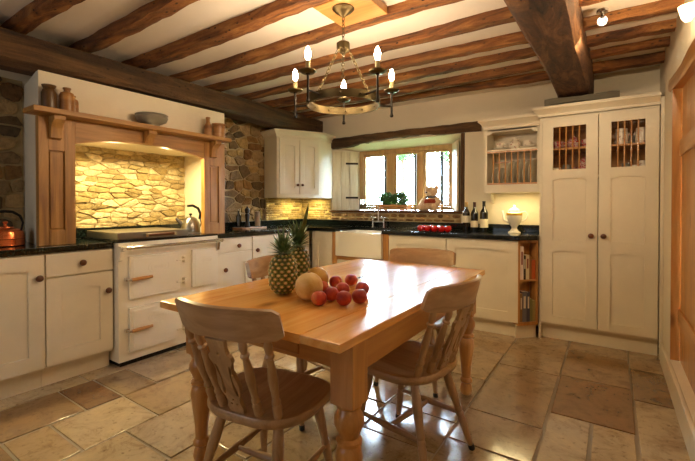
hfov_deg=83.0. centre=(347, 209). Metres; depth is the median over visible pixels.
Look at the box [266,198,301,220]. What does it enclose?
backsplash
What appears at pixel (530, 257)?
book
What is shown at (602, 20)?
ceiling spotlight
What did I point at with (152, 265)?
range cooker
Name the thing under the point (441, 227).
tomato
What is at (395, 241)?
base cabinet
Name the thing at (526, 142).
teacup
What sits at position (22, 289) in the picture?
base cabinet
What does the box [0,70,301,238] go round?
wall
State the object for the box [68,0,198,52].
beam
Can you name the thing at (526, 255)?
book
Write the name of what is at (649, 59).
beam
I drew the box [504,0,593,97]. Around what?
beam
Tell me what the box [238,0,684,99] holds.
beam
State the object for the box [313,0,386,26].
trim
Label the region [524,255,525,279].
book
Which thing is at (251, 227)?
wooden board
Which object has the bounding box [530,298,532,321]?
book
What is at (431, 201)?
teddy bear
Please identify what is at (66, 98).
bottle
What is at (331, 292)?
nectarine
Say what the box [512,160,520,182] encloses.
dinner plate
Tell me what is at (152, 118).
bowl
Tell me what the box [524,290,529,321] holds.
book
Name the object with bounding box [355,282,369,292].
nectarine
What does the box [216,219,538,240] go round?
countertop
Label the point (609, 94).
trim
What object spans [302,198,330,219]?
backsplash
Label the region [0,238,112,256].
countertop
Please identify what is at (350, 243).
sink
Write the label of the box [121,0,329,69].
beam
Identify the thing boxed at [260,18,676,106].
beam
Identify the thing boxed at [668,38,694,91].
trim
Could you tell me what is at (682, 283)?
door
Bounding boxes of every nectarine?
[311,291,326,305]
[322,281,328,291]
[324,287,337,300]
[329,276,341,287]
[336,282,349,291]
[336,291,351,305]
[345,274,356,285]
[352,289,366,303]
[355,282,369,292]
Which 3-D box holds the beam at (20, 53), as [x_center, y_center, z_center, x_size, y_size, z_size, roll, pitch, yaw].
[-1.684,-1.019,3.277,0.309,0.268,4.789,0,1,32]
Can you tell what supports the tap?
on the countertop at (495, 231)
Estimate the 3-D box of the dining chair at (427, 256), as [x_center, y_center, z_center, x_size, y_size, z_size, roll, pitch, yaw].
[0.467,0.724,2.718,0.496,0.859,0.541,0,1,24]
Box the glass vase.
[360,199,372,210]
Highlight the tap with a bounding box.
[370,202,386,227]
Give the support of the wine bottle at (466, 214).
on the countertop at (495, 231)
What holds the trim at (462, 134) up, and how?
attached to the wall at (520, 100)
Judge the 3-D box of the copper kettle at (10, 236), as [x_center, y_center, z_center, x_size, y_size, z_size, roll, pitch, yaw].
[-2.256,0.122,2.580,0.229,0.235,0.206,0,1,17]
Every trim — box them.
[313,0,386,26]
[461,133,464,210]
[544,90,619,105]
[659,96,664,359]
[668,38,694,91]
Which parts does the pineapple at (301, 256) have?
crown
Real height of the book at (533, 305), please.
0.185 m
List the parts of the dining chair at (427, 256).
crest rail, leg, seat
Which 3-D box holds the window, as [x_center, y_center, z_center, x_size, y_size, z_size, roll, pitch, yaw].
[0.743,-0.364,4.949,1.304,0.800,0.150,0,1,34]
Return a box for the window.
[360,144,451,210]
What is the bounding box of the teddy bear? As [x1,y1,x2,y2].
[417,185,441,210]
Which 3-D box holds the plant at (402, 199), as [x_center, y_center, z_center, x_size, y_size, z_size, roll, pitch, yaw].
[0.634,-0.102,4.731,0.234,0.218,0.188,0,1,34]
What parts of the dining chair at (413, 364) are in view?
leg, leg, seat, leg, crest rail, leg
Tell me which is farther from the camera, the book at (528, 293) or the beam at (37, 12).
the book at (528, 293)
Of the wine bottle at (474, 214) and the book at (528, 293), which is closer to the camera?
the book at (528, 293)
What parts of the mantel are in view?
post, post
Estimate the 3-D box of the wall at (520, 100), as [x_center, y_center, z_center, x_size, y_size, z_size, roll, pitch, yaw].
[1.371,-0.041,4.370,5.000,2.345,0.436,0,1,34]
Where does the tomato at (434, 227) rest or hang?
on the tray
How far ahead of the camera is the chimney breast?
3.34 m
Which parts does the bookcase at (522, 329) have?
shelf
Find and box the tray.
[416,229,455,232]
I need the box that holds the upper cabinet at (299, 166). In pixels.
[261,128,335,198]
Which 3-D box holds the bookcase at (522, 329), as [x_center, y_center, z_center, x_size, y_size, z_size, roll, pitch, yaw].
[1.579,0.707,3.513,0.197,0.868,0.120,0,1,-11]
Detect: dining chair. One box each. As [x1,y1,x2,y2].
[174,296,332,460]
[245,255,329,430]
[361,274,481,460]
[374,248,455,397]
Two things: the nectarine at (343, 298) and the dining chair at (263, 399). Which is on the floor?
the dining chair at (263, 399)
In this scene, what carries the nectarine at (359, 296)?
on the dining table
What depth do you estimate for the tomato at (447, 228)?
3.83 m
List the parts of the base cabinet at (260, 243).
door, filler panel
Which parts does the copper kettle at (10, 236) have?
lid, handle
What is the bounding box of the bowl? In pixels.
[134,111,167,125]
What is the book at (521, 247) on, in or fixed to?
on the bookcase at (522, 329)
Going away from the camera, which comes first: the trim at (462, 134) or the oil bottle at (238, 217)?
the trim at (462, 134)
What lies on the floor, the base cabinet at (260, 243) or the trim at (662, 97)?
the base cabinet at (260, 243)
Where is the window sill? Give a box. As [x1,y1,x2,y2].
[329,210,461,213]
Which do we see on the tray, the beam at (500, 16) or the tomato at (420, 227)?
the tomato at (420, 227)
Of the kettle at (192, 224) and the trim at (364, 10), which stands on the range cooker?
the kettle at (192, 224)
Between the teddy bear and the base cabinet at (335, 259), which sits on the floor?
the base cabinet at (335, 259)
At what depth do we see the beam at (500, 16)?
2.72 m
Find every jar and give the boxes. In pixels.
[41,83,56,107]
[211,123,225,136]
[254,210,261,226]
[614,128,628,143]
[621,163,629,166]
[635,127,644,142]
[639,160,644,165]
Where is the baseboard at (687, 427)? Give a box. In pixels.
[660,343,694,460]
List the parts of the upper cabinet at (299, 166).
door, cornice, door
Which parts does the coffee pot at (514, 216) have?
spout, lid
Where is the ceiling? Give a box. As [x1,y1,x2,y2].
[0,0,678,118]
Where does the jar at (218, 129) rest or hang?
on the mantel
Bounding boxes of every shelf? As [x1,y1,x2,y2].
[23,104,231,142]
[487,147,536,154]
[553,142,644,154]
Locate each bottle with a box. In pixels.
[59,87,74,110]
[74,96,78,111]
[204,117,211,134]
[236,209,240,226]
[463,202,469,230]
[471,202,477,230]
[480,201,487,231]
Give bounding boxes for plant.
[378,192,394,207]
[391,192,408,207]
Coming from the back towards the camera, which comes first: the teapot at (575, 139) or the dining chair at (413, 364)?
the teapot at (575, 139)
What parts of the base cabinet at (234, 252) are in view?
drawer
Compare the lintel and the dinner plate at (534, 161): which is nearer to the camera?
the dinner plate at (534, 161)
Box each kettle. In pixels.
[0,210,24,246]
[175,204,200,232]
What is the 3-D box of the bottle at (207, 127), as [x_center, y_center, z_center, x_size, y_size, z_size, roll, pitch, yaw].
[-1.244,-0.737,3.502,0.069,0.168,0.069,0,1,34]
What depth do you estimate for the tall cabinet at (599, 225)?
3.23 m
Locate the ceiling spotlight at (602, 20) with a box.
[596,7,608,25]
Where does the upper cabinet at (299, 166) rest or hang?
attached to the wall at (244, 156)
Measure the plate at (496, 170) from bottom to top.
0.168 m
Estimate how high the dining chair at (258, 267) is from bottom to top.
0.859 m
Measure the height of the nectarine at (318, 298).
0.061 m
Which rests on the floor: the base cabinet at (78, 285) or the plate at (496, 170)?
the base cabinet at (78, 285)
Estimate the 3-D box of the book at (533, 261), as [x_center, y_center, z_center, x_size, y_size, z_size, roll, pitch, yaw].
[1.635,0.533,3.509,0.034,0.170,0.085,0,1,-11]
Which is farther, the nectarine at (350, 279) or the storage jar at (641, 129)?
the storage jar at (641, 129)
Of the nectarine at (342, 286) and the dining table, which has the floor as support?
the dining table
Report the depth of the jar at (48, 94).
2.49 m
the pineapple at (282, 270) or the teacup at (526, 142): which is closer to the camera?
the pineapple at (282, 270)
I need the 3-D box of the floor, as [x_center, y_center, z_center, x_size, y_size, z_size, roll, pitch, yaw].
[-0.343,1.163,1.743,4.900,0.008,6.090,0,1,34]
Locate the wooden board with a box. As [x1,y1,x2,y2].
[233,226,266,228]
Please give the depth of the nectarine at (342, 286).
1.79 m
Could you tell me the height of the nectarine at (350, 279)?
0.061 m
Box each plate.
[492,168,498,182]
[497,168,504,182]
[502,168,507,184]
[506,160,515,182]
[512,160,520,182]
[518,160,525,182]
[522,159,531,181]
[528,159,536,181]
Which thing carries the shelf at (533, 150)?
attached to the plate rack
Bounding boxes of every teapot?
[505,137,522,148]
[562,136,585,147]
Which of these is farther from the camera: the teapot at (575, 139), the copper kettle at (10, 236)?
the teapot at (575, 139)
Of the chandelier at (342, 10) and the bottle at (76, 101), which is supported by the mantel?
the bottle at (76, 101)
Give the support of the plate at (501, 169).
in the plate rack
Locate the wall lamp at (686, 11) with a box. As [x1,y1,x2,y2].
[678,2,694,21]
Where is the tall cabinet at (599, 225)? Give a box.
[532,92,660,355]
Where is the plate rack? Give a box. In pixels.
[478,113,539,202]
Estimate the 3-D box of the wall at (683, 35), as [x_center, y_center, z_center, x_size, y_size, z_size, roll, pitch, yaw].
[1.072,-0.001,0.780,0.250,2.345,5.890,0,1,34]
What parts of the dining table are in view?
leg, drawer, leg, leg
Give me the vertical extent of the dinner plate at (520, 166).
0.235 m
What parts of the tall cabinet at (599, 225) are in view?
door, cornice, door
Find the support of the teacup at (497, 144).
on the saucer
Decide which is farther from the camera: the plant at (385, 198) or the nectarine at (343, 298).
the plant at (385, 198)
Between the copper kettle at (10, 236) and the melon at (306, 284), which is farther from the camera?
the copper kettle at (10, 236)
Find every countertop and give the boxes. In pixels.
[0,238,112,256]
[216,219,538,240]
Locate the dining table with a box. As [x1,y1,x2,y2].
[160,259,484,460]
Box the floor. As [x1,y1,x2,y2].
[0,325,689,460]
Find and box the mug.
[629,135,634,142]
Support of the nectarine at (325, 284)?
on the dining table
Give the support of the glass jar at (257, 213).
on the wooden board
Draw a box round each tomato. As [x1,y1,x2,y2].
[417,225,423,230]
[424,225,430,230]
[431,225,437,230]
[438,225,444,231]
[444,226,450,231]
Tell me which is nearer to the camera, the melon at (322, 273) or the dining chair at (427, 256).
the melon at (322, 273)
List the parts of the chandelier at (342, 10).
bulb, candle arm, bulb, candle arm, chain, chain, chain, candle arm, chain, candle arm, bulb, candle arm, bulb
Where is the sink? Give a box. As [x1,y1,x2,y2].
[335,230,382,258]
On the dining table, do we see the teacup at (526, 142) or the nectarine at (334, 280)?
the nectarine at (334, 280)
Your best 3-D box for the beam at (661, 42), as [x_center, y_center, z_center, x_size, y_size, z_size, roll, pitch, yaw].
[0.635,-1.202,3.819,3.880,0.135,0.123,0,1,33]
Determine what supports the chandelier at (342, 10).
hanging from the trim at (364, 10)
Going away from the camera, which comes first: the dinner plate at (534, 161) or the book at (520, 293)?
the book at (520, 293)
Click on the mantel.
(56, 136)
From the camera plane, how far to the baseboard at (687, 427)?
2.12 m
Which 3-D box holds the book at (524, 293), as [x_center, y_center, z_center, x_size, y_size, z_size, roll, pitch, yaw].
[1.550,0.859,3.495,0.040,0.265,0.086,0,1,-11]
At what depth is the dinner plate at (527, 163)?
3.69 m
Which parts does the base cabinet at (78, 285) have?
drawer, door, knob, knob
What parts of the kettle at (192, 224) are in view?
spout, handle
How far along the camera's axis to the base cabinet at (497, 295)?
3.57 m
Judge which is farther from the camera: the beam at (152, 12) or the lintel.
the lintel
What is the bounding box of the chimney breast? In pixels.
[24,70,223,244]
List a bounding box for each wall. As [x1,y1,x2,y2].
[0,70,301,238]
[302,65,659,344]
[658,0,694,425]
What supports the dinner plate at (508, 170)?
in the plate rack
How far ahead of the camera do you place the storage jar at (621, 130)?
3.19 m
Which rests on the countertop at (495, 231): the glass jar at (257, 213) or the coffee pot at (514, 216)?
the coffee pot at (514, 216)
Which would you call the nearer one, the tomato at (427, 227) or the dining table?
the dining table
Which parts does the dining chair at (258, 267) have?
crest rail, leg, leg, leg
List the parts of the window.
sash, pane, sash, pane, sash, pane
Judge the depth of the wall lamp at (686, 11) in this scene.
1.75 m
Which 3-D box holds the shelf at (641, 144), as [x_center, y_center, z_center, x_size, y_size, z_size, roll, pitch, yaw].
[2.144,-0.521,3.387,0.793,0.017,0.319,0,1,34]
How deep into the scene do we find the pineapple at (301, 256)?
2.04 m
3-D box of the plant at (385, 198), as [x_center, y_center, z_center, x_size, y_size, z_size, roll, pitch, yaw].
[0.488,-0.104,4.835,0.229,0.219,0.190,0,1,34]
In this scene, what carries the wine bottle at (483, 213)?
on the countertop at (495, 231)
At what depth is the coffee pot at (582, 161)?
3.39 m
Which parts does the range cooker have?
lid, handle, handle, oven door, oven door, handle, oven door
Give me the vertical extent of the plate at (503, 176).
0.168 m
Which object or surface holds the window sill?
attached to the wall at (520, 100)
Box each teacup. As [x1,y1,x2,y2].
[496,143,505,146]
[523,140,533,144]
[553,141,564,147]
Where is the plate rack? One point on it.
(523, 127)
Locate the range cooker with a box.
[81,227,223,366]
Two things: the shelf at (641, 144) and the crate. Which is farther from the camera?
the crate
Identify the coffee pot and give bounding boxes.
[501,205,527,232]
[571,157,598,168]
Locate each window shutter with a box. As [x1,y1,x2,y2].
[332,151,357,209]
[452,140,458,210]
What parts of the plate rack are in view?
cornice, rail, rail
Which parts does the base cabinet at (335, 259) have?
pine post, rail, pine post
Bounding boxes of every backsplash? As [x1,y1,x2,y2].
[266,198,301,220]
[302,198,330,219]
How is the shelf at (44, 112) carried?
attached to the mantel
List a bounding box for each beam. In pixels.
[0,0,84,34]
[0,27,322,132]
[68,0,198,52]
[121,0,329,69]
[169,0,463,81]
[203,0,606,91]
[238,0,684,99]
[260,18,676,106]
[279,36,669,111]
[297,51,664,117]
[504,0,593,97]
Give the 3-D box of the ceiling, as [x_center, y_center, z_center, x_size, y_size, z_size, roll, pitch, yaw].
[-0.301,-1.261,1.869,5.000,0.150,6.590,0,1,34]
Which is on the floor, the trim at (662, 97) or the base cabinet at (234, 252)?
the base cabinet at (234, 252)
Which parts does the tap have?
spout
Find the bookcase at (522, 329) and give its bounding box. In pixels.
[512,240,537,337]
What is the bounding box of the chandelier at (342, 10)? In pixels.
[288,3,398,124]
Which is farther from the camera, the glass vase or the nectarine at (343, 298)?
the glass vase
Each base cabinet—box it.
[0,254,44,399]
[41,248,112,386]
[218,236,251,288]
[251,231,308,279]
[312,231,331,267]
[332,232,389,263]
[389,235,446,250]
[447,237,517,335]
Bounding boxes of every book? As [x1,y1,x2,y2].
[520,246,523,279]
[520,290,526,321]
[520,293,521,321]
[524,254,528,279]
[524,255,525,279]
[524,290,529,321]
[529,256,531,278]
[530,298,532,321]
[532,259,534,278]
[532,300,534,320]
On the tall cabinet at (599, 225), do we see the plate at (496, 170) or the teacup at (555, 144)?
the teacup at (555, 144)
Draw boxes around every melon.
[295,272,322,300]
[308,266,328,282]
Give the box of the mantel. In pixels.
[23,104,231,245]
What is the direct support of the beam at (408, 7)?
attached to the ceiling
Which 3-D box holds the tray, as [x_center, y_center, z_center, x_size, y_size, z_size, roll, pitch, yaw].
[0.889,0.215,3.966,0.365,0.020,0.160,0,1,34]
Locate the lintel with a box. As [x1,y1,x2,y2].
[329,121,481,148]
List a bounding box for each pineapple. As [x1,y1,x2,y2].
[267,227,297,294]
[285,203,314,278]
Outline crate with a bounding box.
[376,205,410,210]
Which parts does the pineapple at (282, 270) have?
crown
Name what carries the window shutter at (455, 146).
attached to the wall at (520, 100)
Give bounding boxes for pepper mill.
[245,206,249,226]
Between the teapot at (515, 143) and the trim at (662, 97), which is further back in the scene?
the teapot at (515, 143)
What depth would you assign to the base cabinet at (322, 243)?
4.65 m
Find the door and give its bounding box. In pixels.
[670,74,694,393]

